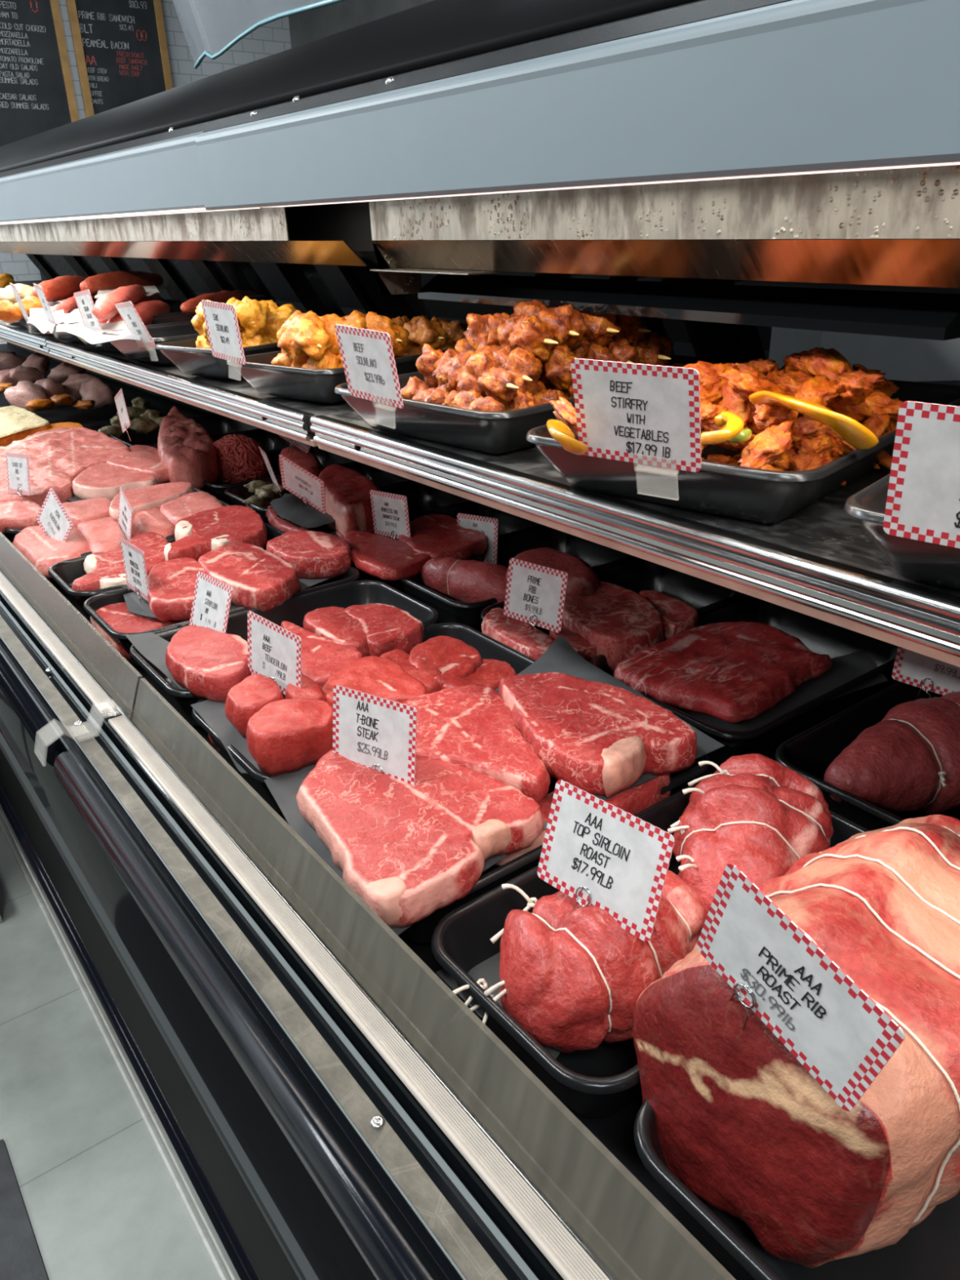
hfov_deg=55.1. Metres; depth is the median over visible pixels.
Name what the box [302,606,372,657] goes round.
steak
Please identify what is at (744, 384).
strip
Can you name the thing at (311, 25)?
wall
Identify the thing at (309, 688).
steak
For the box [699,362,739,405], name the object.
strip
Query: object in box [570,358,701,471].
price card
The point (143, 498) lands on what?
pork chop
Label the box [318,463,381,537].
beef roast
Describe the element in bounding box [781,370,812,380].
strip
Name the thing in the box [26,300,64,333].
paper
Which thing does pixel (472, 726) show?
steak
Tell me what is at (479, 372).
skewer
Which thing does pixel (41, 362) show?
piece
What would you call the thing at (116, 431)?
cutlet
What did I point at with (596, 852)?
price card
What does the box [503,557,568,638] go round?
price card
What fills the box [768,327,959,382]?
panel
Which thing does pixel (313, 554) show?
steak
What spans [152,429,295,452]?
tray
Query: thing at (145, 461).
pork chop
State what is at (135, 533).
piece
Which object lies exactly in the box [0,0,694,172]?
hood
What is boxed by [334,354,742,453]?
tray
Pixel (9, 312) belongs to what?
chicken piece
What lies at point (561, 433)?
slice
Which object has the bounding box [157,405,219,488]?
piece
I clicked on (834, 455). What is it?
strip
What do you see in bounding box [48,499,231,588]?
tray
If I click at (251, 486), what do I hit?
cutlet
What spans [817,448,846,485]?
strip
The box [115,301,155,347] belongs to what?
price card
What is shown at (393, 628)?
steak
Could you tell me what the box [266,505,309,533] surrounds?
steak
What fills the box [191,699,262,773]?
paper
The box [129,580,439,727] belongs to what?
tray
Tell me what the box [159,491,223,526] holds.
piece
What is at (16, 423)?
slab
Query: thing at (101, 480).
pork chop
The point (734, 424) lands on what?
slice
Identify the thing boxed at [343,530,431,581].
steak
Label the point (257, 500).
cutlet
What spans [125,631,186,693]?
paper
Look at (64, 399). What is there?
orange piece
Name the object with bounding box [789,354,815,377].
strip
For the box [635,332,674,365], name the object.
skewer
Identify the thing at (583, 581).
beef roast
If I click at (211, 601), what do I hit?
price card
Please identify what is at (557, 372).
skewer
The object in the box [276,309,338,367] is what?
skewer
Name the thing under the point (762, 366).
strip
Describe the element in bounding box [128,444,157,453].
pork chop
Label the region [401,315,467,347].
skewer
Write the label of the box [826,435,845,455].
strip
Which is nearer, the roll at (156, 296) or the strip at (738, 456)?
the strip at (738, 456)
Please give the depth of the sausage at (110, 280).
2.21 m
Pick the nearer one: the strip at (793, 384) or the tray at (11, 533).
the strip at (793, 384)
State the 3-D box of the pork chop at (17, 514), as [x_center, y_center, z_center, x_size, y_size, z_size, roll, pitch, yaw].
[-0.864,-0.241,1.653,0.109,0.028,0.328,-18,29,-33]
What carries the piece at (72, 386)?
on the display case at (318, 1102)
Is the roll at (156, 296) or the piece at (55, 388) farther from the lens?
the piece at (55, 388)
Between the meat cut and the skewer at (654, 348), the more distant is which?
the meat cut
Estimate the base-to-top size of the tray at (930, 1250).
0.057 m
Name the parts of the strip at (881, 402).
beef strip, beef strip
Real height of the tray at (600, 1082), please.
0.057 m
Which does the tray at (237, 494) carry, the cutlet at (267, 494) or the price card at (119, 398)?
the cutlet at (267, 494)
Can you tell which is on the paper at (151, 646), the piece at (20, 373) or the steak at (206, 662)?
the steak at (206, 662)
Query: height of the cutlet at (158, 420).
0.032 m
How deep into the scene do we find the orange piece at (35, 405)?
2.52 m
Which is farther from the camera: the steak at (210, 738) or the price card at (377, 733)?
the steak at (210, 738)
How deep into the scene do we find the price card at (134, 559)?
1.22 m
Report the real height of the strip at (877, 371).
0.021 m
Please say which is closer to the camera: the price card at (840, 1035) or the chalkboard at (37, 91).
the price card at (840, 1035)
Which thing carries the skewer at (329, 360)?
in the tray at (318, 385)
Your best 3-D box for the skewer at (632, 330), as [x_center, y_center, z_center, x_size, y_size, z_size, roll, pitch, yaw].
[0.141,-0.361,1.053,0.053,0.045,0.169,-18,29,-33]
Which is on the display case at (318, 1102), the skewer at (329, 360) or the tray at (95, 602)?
the tray at (95, 602)
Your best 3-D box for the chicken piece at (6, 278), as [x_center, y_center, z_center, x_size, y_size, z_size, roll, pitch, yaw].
[-1.538,-1.154,2.965,0.074,0.054,0.059,-17,28,-30]
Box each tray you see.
[3,297,164,327]
[4,482,203,542]
[19,299,186,334]
[37,304,182,342]
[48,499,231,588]
[48,522,284,621]
[66,312,196,352]
[83,565,359,667]
[102,323,199,364]
[106,413,262,447]
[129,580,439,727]
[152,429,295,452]
[155,337,281,378]
[191,622,535,813]
[200,445,359,505]
[224,462,415,524]
[226,347,454,403]
[275,481,475,535]
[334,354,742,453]
[334,502,546,591]
[398,753,709,943]
[399,527,637,632]
[431,779,869,1118]
[480,558,746,635]
[525,379,959,523]
[589,596,897,768]
[633,1098,959,1279]
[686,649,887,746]
[774,680,959,831]
[844,473,959,589]
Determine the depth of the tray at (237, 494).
1.79 m
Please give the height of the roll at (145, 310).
0.048 m
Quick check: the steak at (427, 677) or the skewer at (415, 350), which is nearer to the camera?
the steak at (427, 677)
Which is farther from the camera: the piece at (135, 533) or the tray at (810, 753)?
the piece at (135, 533)
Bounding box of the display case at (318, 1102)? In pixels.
[0,0,959,1279]
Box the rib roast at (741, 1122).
[632,814,959,1267]
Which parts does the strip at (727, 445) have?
beef strip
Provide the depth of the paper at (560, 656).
0.97 m
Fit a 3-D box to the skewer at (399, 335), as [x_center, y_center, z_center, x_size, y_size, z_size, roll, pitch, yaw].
[-0.146,-0.412,1.242,0.067,0.064,0.145,-21,31,-36]
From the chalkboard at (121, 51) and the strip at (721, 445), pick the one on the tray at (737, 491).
the strip at (721, 445)
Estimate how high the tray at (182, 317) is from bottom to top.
0.046 m
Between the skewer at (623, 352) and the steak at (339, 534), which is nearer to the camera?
the skewer at (623, 352)
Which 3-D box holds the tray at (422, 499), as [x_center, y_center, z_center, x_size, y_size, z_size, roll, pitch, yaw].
[-0.178,-0.211,1.624,0.337,0.057,0.182,-18,29,-33]
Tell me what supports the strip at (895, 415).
on the strip
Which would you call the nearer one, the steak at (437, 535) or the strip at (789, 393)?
the strip at (789, 393)
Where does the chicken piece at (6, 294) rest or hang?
on the tray at (16, 323)
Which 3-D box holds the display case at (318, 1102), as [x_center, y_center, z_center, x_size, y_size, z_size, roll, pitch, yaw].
[-0.982,-0.784,2.167,0.980,1.927,5.950,-18,29,-33]
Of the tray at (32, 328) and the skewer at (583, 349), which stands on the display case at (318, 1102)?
the tray at (32, 328)
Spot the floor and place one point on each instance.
(101, 1201)
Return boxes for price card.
[5,452,31,502]
[9,282,28,321]
[33,283,57,326]
[36,487,73,542]
[73,289,102,329]
[114,388,130,440]
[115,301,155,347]
[117,486,133,541]
[120,537,149,604]
[189,571,232,633]
[200,299,245,364]
[247,610,302,694]
[258,446,282,497]
[278,434,311,456]
[279,453,325,514]
[332,684,417,785]
[334,324,404,408]
[369,489,410,538]
[457,513,497,564]
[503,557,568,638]
[537,779,674,941]
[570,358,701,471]
[697,862,904,1111]
[883,400,959,548]
[891,646,959,699]
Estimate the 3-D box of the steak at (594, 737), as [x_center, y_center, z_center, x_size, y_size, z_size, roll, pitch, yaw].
[0.090,0.076,0.829,0.131,0.036,0.193,-18,29,-33]
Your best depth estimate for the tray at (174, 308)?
1.84 m
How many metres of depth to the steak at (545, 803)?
0.74 m
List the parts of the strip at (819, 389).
beef strip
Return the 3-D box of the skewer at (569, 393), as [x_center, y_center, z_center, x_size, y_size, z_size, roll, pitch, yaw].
[0.077,-0.278,1.021,0.054,0.058,0.194,-12,26,-22]
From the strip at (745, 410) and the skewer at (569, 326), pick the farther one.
the skewer at (569, 326)
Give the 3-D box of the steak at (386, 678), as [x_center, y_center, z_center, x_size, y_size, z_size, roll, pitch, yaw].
[-0.107,0.050,0.941,0.110,0.038,0.109,-4,24,-6]
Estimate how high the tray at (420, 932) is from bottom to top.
0.057 m
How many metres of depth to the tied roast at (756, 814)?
0.66 m
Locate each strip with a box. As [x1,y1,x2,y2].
[681,360,715,385]
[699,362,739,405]
[700,402,725,431]
[700,404,728,428]
[700,404,746,430]
[711,443,724,448]
[719,368,787,401]
[719,370,759,422]
[721,393,798,450]
[731,363,768,380]
[733,451,742,459]
[742,357,778,376]
[743,419,761,435]
[755,423,826,441]
[760,463,783,471]
[766,369,786,382]
[774,374,804,393]
[776,384,795,393]
[778,364,786,371]
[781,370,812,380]
[782,350,810,371]
[783,448,799,457]
[786,391,803,416]
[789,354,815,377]
[791,432,831,453]
[792,440,839,460]
[793,374,874,407]
[800,346,852,378]
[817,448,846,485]
[826,369,904,422]
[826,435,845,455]
[851,364,899,396]
[862,417,893,435]
[870,368,886,376]
[888,417,897,431]
[893,413,897,420]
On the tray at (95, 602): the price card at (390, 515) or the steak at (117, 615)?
the steak at (117, 615)
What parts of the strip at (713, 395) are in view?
beef strip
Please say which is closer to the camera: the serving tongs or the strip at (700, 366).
the strip at (700, 366)
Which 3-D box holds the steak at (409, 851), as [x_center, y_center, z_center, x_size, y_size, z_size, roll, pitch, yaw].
[-0.072,0.140,0.728,0.204,0.032,0.170,19,31,37]
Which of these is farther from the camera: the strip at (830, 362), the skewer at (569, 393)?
the skewer at (569, 393)
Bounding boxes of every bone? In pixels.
[481,607,554,660]
[549,621,596,662]
[639,590,698,640]
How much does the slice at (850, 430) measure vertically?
0.032 m
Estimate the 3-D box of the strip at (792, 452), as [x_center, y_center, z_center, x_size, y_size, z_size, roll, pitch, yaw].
[0.239,-0.141,0.722,0.030,0.027,0.054,3,25,10]
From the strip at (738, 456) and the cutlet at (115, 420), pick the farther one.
the cutlet at (115, 420)
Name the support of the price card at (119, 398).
attached to the pork chop at (145, 461)
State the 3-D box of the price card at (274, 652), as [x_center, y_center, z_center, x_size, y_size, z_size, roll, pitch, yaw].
[-0.206,0.026,0.922,0.094,0.096,0.010,21,32,40]
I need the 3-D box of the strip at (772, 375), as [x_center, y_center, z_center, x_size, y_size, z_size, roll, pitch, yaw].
[0.283,-0.247,0.889,0.028,0.024,0.062,9,26,22]
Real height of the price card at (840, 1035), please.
0.099 m
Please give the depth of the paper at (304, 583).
1.30 m
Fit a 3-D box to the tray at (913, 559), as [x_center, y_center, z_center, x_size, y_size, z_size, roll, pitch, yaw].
[0.427,-0.094,0.608,0.237,0.046,0.422,18,31,37]
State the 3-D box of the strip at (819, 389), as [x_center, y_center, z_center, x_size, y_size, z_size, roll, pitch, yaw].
[0.284,-0.196,0.729,0.067,0.032,0.072,2,25,8]
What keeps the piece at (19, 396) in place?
on the display case at (318, 1102)
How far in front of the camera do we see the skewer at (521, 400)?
0.89 m
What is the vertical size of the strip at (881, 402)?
0.042 m
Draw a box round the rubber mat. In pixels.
[0,1138,48,1279]
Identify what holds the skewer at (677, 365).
in the tray at (506, 431)
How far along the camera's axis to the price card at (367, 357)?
0.87 m
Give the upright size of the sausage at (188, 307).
0.035 m
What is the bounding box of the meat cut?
[0,426,130,506]
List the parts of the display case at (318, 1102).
frame, frame, frame, kick plate, panel, panel trim, frame, underside panel, panel, frame, channel trim, frame, lid glass, channel trim, frame, frame, frame, frame, frame, underside panel, rail, frame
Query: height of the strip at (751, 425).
0.035 m
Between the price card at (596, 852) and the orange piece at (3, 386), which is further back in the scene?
the orange piece at (3, 386)
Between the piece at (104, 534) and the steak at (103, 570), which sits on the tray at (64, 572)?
the steak at (103, 570)
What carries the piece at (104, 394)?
on the display case at (318, 1102)
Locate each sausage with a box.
[32,275,85,302]
[80,270,163,295]
[91,284,146,319]
[180,289,256,314]
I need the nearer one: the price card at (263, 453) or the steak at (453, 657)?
the steak at (453, 657)
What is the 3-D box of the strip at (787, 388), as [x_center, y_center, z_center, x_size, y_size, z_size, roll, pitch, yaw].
[0.278,-0.224,0.841,0.034,0.024,0.076,8,26,19]
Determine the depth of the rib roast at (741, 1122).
0.44 m
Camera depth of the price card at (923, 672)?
0.86 m
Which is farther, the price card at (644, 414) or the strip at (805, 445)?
the strip at (805, 445)
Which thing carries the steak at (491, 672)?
in the tray at (488, 647)
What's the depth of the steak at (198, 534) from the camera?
1.42 m
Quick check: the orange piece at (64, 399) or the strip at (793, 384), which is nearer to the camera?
the strip at (793, 384)
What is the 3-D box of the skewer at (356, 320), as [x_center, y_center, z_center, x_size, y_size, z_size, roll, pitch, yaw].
[-0.182,-0.396,1.201,0.075,0.061,0.145,-18,29,-33]
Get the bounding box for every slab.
[0,405,51,446]
[45,422,84,430]
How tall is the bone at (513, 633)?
0.042 m
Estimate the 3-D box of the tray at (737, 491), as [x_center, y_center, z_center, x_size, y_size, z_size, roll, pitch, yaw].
[0.253,-0.191,0.803,0.242,0.070,0.422,18,31,37]
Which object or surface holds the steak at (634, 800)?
in the tray at (420, 932)
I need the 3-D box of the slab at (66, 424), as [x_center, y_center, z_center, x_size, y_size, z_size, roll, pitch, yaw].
[-1.000,-0.490,2.226,0.100,0.040,0.229,-14,27,-25]
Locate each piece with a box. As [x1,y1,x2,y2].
[0,272,14,288]
[0,288,21,304]
[0,300,23,323]
[0,351,26,370]
[0,368,17,393]
[0,382,15,391]
[4,283,33,299]
[4,380,52,411]
[8,364,44,383]
[12,525,89,579]
[14,295,43,312]
[21,351,50,375]
[24,398,53,411]
[34,377,65,395]
[46,360,86,383]
[49,393,76,405]
[61,373,96,399]
[72,400,95,409]
[76,516,128,553]
[79,377,115,409]
[130,517,138,538]
[133,506,174,538]
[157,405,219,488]
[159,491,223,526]
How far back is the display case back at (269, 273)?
2.90 m
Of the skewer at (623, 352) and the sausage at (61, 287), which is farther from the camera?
the sausage at (61, 287)
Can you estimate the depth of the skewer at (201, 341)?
1.34 m
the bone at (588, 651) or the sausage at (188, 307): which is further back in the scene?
the sausage at (188, 307)
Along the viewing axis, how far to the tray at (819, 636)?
1.02 m
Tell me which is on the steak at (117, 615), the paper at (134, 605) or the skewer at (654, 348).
the paper at (134, 605)
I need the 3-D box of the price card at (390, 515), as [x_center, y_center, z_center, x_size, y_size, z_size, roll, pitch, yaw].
[-0.136,-0.181,1.410,0.006,0.096,0.095,-21,31,-37]
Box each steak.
[71,532,168,599]
[89,602,185,660]
[147,557,217,621]
[163,505,267,561]
[165,625,251,702]
[198,542,299,612]
[208,733,220,751]
[225,673,284,737]
[245,697,333,776]
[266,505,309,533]
[266,530,351,578]
[280,621,362,689]
[284,675,325,701]
[296,749,544,928]
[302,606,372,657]
[321,655,427,706]
[335,528,383,538]
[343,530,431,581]
[344,603,424,657]
[380,648,441,693]
[397,514,488,559]
[401,684,550,804]
[408,635,482,687]
[440,658,516,689]
[494,791,554,866]
[498,671,697,796]
[562,581,663,672]
[603,773,671,814]
[613,621,832,723]
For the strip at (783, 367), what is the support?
on the strip
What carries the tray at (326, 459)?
on the display case at (318, 1102)
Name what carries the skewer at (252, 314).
on the skewer at (258, 340)
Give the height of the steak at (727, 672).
0.024 m
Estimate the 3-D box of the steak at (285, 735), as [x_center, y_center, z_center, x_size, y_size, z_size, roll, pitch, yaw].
[-0.172,0.084,0.841,0.085,0.047,0.072,-18,29,-33]
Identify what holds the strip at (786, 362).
on the strip at (783, 367)
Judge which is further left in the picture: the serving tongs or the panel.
the serving tongs
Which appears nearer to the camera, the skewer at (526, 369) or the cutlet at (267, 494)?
the skewer at (526, 369)
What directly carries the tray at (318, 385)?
on the display case at (318, 1102)
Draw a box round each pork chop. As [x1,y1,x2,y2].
[0,498,41,533]
[62,497,111,527]
[71,462,157,501]
[106,449,168,484]
[109,481,195,521]
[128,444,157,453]
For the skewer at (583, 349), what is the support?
on the skewer at (569, 393)
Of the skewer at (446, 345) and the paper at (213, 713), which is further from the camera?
the skewer at (446, 345)
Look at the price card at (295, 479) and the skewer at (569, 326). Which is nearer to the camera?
the skewer at (569, 326)
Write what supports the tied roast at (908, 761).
in the tray at (810, 753)
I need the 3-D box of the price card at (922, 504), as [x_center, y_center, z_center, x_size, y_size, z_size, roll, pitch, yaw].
[0.240,-0.064,0.435,0.092,0.091,0.015,18,31,36]
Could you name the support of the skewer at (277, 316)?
on the skewer at (272, 340)
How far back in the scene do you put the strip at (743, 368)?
0.83 m
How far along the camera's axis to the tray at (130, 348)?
1.51 m
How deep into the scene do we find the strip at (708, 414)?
0.67 m
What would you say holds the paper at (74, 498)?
on the tray
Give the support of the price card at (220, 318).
on the tray at (318, 385)
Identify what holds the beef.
in the tray at (326, 459)
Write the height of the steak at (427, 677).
0.035 m
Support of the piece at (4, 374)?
on the display case at (318, 1102)
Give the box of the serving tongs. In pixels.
[226,294,266,303]
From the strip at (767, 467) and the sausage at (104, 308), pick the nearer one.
the strip at (767, 467)
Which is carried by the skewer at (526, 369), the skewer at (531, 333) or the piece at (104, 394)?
the skewer at (531, 333)
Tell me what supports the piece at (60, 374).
on the display case at (318, 1102)
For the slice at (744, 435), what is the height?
0.010 m
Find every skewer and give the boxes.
[191,299,238,346]
[195,333,248,349]
[226,296,270,338]
[240,330,271,346]
[260,299,296,337]
[266,325,281,343]
[271,351,340,368]
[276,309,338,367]
[318,313,367,355]
[337,354,343,367]
[342,310,409,356]
[391,315,447,351]
[394,343,422,358]
[400,376,504,411]
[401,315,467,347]
[415,343,519,404]
[424,381,541,410]
[440,341,453,350]
[454,336,542,392]
[463,312,558,363]
[511,299,587,351]
[531,380,567,404]
[537,344,579,391]
[545,383,573,399]
[568,338,615,361]
[579,311,621,346]
[605,337,639,363]
[612,314,651,347]
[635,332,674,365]
[666,363,684,367]
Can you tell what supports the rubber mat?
on the floor
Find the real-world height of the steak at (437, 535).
0.026 m
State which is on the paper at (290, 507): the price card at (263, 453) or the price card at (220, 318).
the price card at (263, 453)
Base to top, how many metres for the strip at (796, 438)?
0.025 m
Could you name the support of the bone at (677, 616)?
on the tray at (706, 597)
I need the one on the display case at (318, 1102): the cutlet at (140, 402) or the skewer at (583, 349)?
the cutlet at (140, 402)
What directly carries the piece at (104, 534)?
on the paper
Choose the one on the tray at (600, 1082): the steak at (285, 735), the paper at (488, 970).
the paper at (488, 970)
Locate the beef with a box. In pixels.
[213,433,268,484]
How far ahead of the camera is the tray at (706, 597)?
1.29 m
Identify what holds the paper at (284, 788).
on the tray at (420, 932)
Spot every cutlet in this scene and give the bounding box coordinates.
[97,425,126,438]
[110,415,120,426]
[115,406,145,420]
[128,417,158,434]
[131,396,150,410]
[140,408,162,419]
[151,416,164,430]
[243,495,265,509]
[244,480,270,493]
[254,488,273,501]
[261,484,284,495]
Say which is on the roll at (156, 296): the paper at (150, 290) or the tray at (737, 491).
the paper at (150, 290)
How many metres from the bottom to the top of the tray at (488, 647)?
0.057 m
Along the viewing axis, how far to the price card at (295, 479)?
1.40 m
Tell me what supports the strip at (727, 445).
on the strip at (738, 456)
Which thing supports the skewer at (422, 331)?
on the skewer at (415, 350)
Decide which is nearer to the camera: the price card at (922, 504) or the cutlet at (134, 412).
the price card at (922, 504)
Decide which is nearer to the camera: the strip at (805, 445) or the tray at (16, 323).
the strip at (805, 445)
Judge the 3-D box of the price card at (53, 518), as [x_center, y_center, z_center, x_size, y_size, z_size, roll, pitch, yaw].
[-0.676,-0.187,1.462,0.111,0.101,0.032,18,31,36]
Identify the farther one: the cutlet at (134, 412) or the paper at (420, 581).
the cutlet at (134, 412)
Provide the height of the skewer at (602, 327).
0.051 m
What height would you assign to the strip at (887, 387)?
0.032 m
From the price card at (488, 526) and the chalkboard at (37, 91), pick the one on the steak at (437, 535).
the price card at (488, 526)
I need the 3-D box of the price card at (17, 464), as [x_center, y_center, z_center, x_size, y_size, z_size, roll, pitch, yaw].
[-0.815,-0.283,1.624,0.096,0.095,0.018,19,31,37]
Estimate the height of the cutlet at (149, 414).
0.035 m
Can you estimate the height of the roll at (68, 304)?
0.035 m
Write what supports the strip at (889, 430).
on the strip at (893, 424)
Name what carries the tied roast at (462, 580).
in the tray at (599, 557)
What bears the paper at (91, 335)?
on the tray at (182, 317)
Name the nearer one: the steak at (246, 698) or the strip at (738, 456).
the strip at (738, 456)
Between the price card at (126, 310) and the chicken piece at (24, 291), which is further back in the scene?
the chicken piece at (24, 291)
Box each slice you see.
[546,419,588,455]
[700,411,744,444]
[728,428,751,443]
[748,390,879,450]
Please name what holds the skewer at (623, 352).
on the skewer
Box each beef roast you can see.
[278,446,323,493]
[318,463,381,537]
[506,547,599,596]
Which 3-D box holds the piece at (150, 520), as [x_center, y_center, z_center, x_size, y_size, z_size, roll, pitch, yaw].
[-0.554,-0.195,1.558,0.068,0.036,0.223,-12,26,-23]
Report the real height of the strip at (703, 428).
0.019 m
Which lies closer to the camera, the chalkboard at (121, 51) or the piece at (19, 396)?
the piece at (19, 396)
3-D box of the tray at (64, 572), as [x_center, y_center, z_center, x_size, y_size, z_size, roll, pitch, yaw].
[-0.457,-0.105,1.404,0.349,0.057,0.168,-18,29,-33]
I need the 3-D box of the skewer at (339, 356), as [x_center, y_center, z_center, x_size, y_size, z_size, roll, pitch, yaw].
[-0.186,-0.366,1.207,0.071,0.064,0.145,-21,31,-37]
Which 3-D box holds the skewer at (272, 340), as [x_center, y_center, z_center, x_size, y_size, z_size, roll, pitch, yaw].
[-0.322,-0.463,1.437,0.066,0.071,0.127,-21,31,-37]
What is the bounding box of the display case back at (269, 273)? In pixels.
[40,254,959,351]
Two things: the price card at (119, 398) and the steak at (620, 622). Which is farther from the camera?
the price card at (119, 398)
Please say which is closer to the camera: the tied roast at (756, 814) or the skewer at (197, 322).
the tied roast at (756, 814)
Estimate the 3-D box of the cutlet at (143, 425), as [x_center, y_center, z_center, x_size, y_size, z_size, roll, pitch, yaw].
[-0.824,-0.523,2.248,0.041,0.039,0.080,16,30,34]
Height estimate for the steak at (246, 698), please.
0.041 m
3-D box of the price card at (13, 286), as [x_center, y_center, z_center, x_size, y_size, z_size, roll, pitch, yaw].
[-0.895,-0.648,1.798,0.017,0.092,0.093,-15,28,-27]
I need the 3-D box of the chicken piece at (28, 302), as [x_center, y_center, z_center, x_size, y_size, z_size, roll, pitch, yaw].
[-0.975,-0.719,1.993,0.068,0.050,0.060,4,25,11]
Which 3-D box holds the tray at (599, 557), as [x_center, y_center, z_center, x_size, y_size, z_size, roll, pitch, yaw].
[0.056,-0.089,1.341,0.337,0.057,0.192,-18,29,-33]
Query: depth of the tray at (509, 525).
1.57 m
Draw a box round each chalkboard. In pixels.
[0,0,79,146]
[66,0,173,117]
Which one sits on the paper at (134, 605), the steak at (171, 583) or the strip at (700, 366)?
the steak at (171, 583)
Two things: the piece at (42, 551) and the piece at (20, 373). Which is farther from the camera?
the piece at (20, 373)
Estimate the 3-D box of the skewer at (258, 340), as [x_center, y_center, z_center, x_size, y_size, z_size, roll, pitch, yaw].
[-0.354,-0.448,1.398,0.066,0.066,0.124,-14,27,-26]
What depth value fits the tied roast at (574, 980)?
0.56 m
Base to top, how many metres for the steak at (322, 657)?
0.035 m
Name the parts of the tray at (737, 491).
beef strip, beef strip, beef strip, beef strip, beef strip, beef strip, beef strip, beef strip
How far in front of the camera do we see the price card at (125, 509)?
1.49 m
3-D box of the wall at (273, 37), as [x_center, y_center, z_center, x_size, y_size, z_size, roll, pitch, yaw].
[-4.894,-2.153,3.977,10.700,3.100,0.100,-18,29,-33]
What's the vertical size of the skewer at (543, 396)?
0.047 m
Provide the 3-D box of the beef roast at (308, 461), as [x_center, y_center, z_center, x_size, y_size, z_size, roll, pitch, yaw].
[-0.349,-0.333,1.809,0.082,0.065,0.243,-8,25,-13]
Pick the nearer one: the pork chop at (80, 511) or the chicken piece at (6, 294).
the pork chop at (80, 511)
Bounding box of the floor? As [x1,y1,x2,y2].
[0,826,221,1279]
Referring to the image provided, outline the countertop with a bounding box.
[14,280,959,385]
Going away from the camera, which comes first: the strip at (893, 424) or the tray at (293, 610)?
the strip at (893, 424)
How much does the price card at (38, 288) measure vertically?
0.092 m
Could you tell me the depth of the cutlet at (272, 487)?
1.69 m
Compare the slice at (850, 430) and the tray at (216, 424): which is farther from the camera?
the tray at (216, 424)
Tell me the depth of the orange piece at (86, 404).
2.55 m
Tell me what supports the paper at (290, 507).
on the tray at (422, 499)
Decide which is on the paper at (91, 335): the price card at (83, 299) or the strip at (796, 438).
the price card at (83, 299)
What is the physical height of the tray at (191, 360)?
0.046 m
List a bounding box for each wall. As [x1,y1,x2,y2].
[0,0,291,343]
[288,0,433,48]
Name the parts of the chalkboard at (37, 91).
board frame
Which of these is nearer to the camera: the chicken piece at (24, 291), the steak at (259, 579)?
the steak at (259, 579)
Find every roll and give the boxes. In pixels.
[52,295,96,313]
[98,293,161,324]
[106,300,170,324]
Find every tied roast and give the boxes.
[421,556,507,604]
[452,870,708,1053]
[667,753,833,911]
[823,691,959,813]
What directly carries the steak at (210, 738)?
in the tray at (488, 647)
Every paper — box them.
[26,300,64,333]
[55,308,140,344]
[66,494,82,502]
[94,285,159,297]
[123,591,156,617]
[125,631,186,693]
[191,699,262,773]
[230,577,330,608]
[264,764,547,935]
[270,493,335,528]
[414,578,458,601]
[436,951,560,1058]
[495,635,724,800]
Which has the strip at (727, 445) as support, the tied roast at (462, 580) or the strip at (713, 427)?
the strip at (713, 427)
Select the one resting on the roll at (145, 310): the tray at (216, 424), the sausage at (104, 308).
the sausage at (104, 308)
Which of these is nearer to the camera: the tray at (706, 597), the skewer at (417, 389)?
the skewer at (417, 389)
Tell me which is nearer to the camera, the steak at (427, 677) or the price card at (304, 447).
the steak at (427, 677)
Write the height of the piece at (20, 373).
0.066 m
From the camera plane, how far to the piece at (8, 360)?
3.17 m

